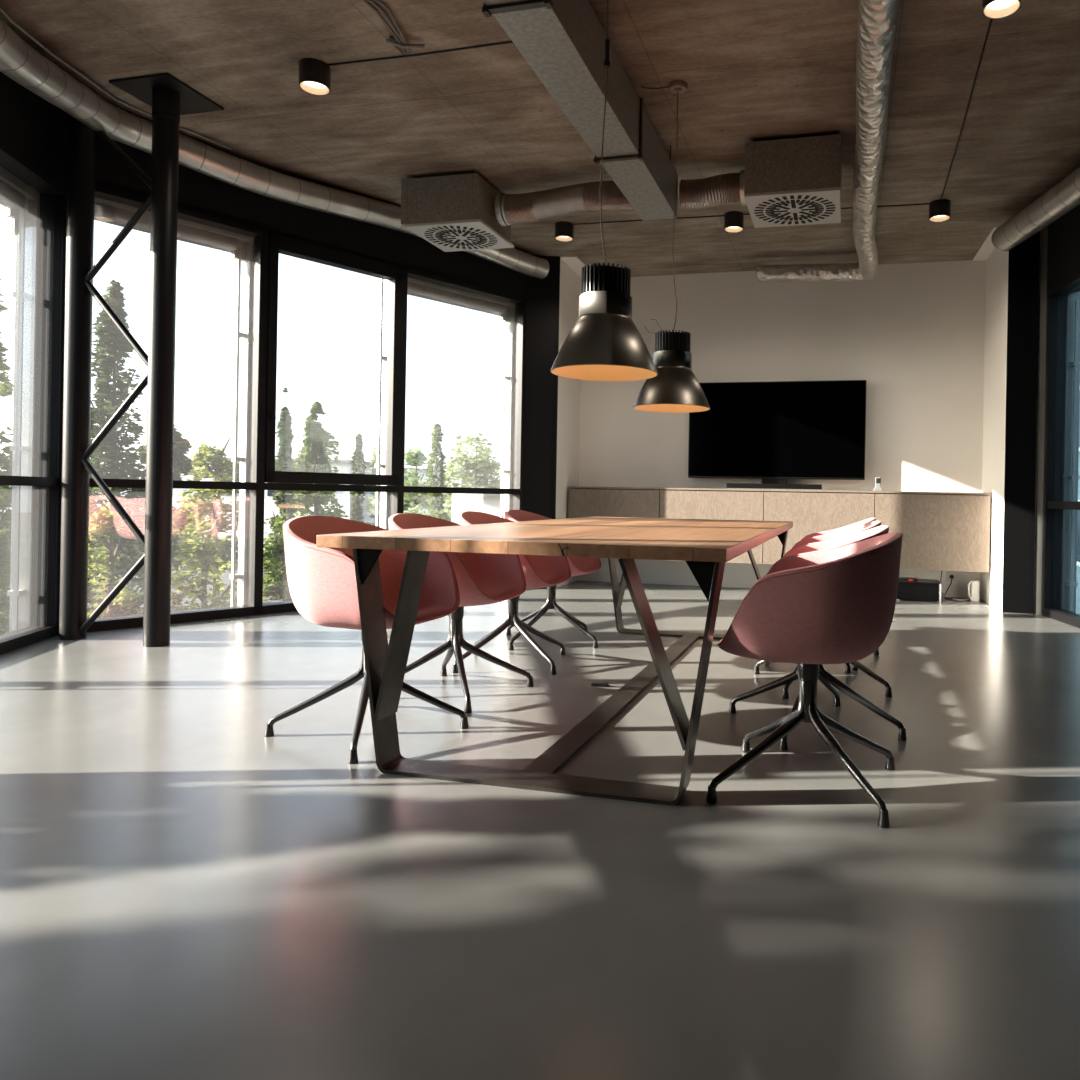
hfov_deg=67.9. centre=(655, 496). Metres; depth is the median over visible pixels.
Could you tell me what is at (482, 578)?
tub chair
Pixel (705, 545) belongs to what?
dining table
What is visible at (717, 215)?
cable
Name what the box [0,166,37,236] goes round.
roller blind
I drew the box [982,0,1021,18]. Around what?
ceiling spotlight
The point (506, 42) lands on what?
cable
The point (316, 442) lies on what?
tree
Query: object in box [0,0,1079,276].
ceiling
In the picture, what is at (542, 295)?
column
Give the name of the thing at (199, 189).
wall
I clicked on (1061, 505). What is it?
window
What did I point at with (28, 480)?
window
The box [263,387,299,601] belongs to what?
tree
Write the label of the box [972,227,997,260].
trim
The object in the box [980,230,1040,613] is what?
wall
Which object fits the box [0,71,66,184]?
trim
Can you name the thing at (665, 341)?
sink
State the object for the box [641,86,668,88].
cable
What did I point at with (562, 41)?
duct
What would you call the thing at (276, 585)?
shrub
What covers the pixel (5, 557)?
shrub
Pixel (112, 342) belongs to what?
tree
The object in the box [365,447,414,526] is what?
tree
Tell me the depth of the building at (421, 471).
42.23 m
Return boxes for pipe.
[757,0,899,281]
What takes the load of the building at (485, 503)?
on the ground
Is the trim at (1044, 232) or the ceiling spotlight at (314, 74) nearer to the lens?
the ceiling spotlight at (314, 74)
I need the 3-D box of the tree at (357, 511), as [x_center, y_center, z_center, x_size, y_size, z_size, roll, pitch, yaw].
[-5.654,0.670,14.992,0.413,3.760,0.428,1,0,-44]
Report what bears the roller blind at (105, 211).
attached to the window at (249, 485)
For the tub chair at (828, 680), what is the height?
0.804 m
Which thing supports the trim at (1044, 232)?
attached to the wall at (996, 289)
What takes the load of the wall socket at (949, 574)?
attached to the wall at (915, 332)
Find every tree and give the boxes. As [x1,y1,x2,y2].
[0,279,13,615]
[87,279,176,617]
[139,425,193,579]
[172,437,264,602]
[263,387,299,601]
[266,400,348,557]
[349,433,366,522]
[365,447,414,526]
[404,448,430,515]
[425,423,446,517]
[431,509,447,519]
[438,430,500,523]
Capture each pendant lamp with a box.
[550,0,657,380]
[633,80,709,412]
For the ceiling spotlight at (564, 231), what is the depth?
6.60 m
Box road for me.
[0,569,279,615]
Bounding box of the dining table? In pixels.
[316,517,792,804]
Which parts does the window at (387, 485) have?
handle, sash, guide rail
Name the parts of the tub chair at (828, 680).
leg, leg, leg, leg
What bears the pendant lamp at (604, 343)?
hanging from the ceiling
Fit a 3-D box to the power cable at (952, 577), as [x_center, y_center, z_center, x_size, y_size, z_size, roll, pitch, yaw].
[2.739,0.851,7.346,0.149,0.190,0.146,1,0,-2]
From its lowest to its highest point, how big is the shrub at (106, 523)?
2.442 m
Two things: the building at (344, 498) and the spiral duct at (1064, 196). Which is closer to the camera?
the spiral duct at (1064, 196)
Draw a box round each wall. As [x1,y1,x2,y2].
[95,133,526,298]
[556,258,581,587]
[577,260,985,597]
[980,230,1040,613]
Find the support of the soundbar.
on the sideboard
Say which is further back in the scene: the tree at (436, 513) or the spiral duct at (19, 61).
the tree at (436, 513)
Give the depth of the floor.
1.92 m
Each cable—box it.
[328,41,512,65]
[574,215,723,224]
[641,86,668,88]
[744,203,928,214]
[940,19,992,199]
[943,577,960,598]
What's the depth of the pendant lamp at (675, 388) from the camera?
4.20 m
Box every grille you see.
[404,219,513,251]
[744,187,840,227]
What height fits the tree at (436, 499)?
3.976 m
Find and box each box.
[897,579,941,602]
[899,577,917,580]
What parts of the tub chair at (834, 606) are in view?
leg, leg, leg, leg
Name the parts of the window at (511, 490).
guide rail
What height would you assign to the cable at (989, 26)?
0.009 m
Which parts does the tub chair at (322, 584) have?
leg, leg, leg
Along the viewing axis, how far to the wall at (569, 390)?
7.86 m
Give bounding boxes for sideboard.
[568,486,990,571]
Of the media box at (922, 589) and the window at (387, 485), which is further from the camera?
the media box at (922, 589)
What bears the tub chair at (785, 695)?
on the floor
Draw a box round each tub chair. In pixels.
[264,516,468,763]
[388,513,533,712]
[452,511,570,674]
[504,510,600,649]
[706,532,902,827]
[728,525,906,749]
[753,521,891,698]
[802,518,878,670]
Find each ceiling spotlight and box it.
[299,58,330,95]
[555,221,573,241]
[724,211,743,232]
[929,199,950,221]
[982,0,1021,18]
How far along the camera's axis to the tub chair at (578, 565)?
4.83 m
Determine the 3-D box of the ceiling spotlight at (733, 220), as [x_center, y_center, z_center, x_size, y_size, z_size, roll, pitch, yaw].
[0.631,-2.208,6.358,0.158,0.121,0.158,1,0,14]
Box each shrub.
[0,495,10,634]
[87,506,140,618]
[171,518,237,610]
[263,514,292,601]
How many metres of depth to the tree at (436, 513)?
11.97 m
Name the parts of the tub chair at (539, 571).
leg, leg, leg, leg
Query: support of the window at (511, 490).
on the floor
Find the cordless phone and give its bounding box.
[874,477,881,490]
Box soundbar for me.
[726,483,821,489]
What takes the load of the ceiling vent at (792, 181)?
in the ceiling
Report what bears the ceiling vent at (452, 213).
in the ceiling
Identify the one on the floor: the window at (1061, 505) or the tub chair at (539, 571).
the tub chair at (539, 571)
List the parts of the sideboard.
door, door, panel, door, door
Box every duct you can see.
[0,8,548,278]
[482,0,677,220]
[495,170,746,225]
[991,167,1079,251]
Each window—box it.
[0,135,64,654]
[87,178,264,631]
[258,224,404,614]
[401,263,525,517]
[1041,269,1079,627]
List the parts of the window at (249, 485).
guide rail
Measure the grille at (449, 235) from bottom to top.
0.022 m
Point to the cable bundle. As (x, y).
(404, 48)
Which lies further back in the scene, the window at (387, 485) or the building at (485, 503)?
the building at (485, 503)
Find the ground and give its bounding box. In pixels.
[4,510,456,571]
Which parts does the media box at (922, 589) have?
plate, leg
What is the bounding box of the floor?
[0,581,1079,1079]
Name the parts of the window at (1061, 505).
guide rail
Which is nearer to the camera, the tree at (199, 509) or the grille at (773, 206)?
the grille at (773, 206)
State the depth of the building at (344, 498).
30.00 m
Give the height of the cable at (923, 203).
0.009 m
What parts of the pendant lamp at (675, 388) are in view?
lamp shade, cord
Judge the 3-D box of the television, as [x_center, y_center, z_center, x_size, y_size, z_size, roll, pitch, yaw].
[1.169,-0.598,7.744,1.720,1.062,0.180,1,0,14]
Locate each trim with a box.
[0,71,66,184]
[43,113,67,635]
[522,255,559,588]
[560,256,585,278]
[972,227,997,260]
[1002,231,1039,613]
[1034,226,1047,613]
[1047,204,1079,292]
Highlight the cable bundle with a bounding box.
[362,0,424,54]
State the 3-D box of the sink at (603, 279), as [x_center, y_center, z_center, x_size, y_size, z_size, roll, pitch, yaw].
[-0.194,-0.836,3.103,0.192,0.108,0.192,1,0,14]
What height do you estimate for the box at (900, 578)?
0.022 m
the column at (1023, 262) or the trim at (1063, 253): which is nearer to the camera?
the trim at (1063, 253)
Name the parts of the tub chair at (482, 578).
leg, leg, leg, leg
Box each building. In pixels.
[204,458,379,557]
[404,468,446,515]
[458,493,500,516]
[1076,403,1079,613]
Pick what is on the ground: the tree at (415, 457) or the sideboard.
the tree at (415, 457)
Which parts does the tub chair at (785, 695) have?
leg, leg, leg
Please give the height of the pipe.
0.185 m
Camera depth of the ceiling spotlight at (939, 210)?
5.97 m
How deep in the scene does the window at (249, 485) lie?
5.67 m
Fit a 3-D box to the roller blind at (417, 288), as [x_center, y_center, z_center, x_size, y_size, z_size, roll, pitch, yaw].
[-1.827,-1.778,7.169,0.165,0.360,1.272,1,0,41]
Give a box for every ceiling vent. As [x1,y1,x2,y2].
[401,172,513,251]
[744,133,841,227]
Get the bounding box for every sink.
[581,263,630,294]
[655,330,690,351]
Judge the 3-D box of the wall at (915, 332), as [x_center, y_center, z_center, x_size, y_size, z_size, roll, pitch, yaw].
[1.229,-0.668,7.946,4.550,3.180,0.180,1,0,14]
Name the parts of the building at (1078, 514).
pane, pane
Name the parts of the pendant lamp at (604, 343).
lamp shade, cord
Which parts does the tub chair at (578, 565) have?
leg, leg, leg, leg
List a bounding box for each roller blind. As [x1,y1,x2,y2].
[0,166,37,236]
[94,197,250,272]
[407,278,513,330]
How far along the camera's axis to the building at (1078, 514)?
17.98 m
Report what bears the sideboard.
attached to the wall at (915, 332)
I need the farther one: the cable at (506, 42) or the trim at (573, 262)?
the trim at (573, 262)
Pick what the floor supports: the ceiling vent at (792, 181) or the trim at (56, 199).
the trim at (56, 199)
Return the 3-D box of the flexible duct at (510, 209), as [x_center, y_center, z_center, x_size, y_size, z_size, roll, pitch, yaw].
[-0.245,-2.095,5.548,1.835,0.244,0.288,1,0,14]
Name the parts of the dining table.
leg frame, leg frame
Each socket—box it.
[591,682,621,687]
[946,571,956,580]
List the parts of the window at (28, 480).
guide rail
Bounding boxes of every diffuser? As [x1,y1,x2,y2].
[303,81,325,87]
[987,0,1016,9]
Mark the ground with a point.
(185, 568)
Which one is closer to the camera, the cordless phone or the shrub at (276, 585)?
the cordless phone
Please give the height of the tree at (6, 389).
5.750 m
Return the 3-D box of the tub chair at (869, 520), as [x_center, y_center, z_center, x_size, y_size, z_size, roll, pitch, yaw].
[0.958,0.515,4.515,0.571,0.804,0.629,1,0,24]
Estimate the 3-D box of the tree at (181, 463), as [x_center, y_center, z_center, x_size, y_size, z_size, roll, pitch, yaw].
[-9.254,0.536,14.980,0.996,3.901,0.863,1,0,-34]
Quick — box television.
[688,380,866,483]
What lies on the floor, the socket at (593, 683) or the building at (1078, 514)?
the socket at (593, 683)
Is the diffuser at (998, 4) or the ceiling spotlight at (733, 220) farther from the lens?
the ceiling spotlight at (733, 220)
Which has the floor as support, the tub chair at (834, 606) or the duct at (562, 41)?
the tub chair at (834, 606)
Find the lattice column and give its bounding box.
[59,72,223,646]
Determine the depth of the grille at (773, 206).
5.12 m
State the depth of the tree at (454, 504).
26.82 m
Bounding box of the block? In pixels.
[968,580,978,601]
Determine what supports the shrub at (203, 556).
on the ground
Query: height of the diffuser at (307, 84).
0.010 m

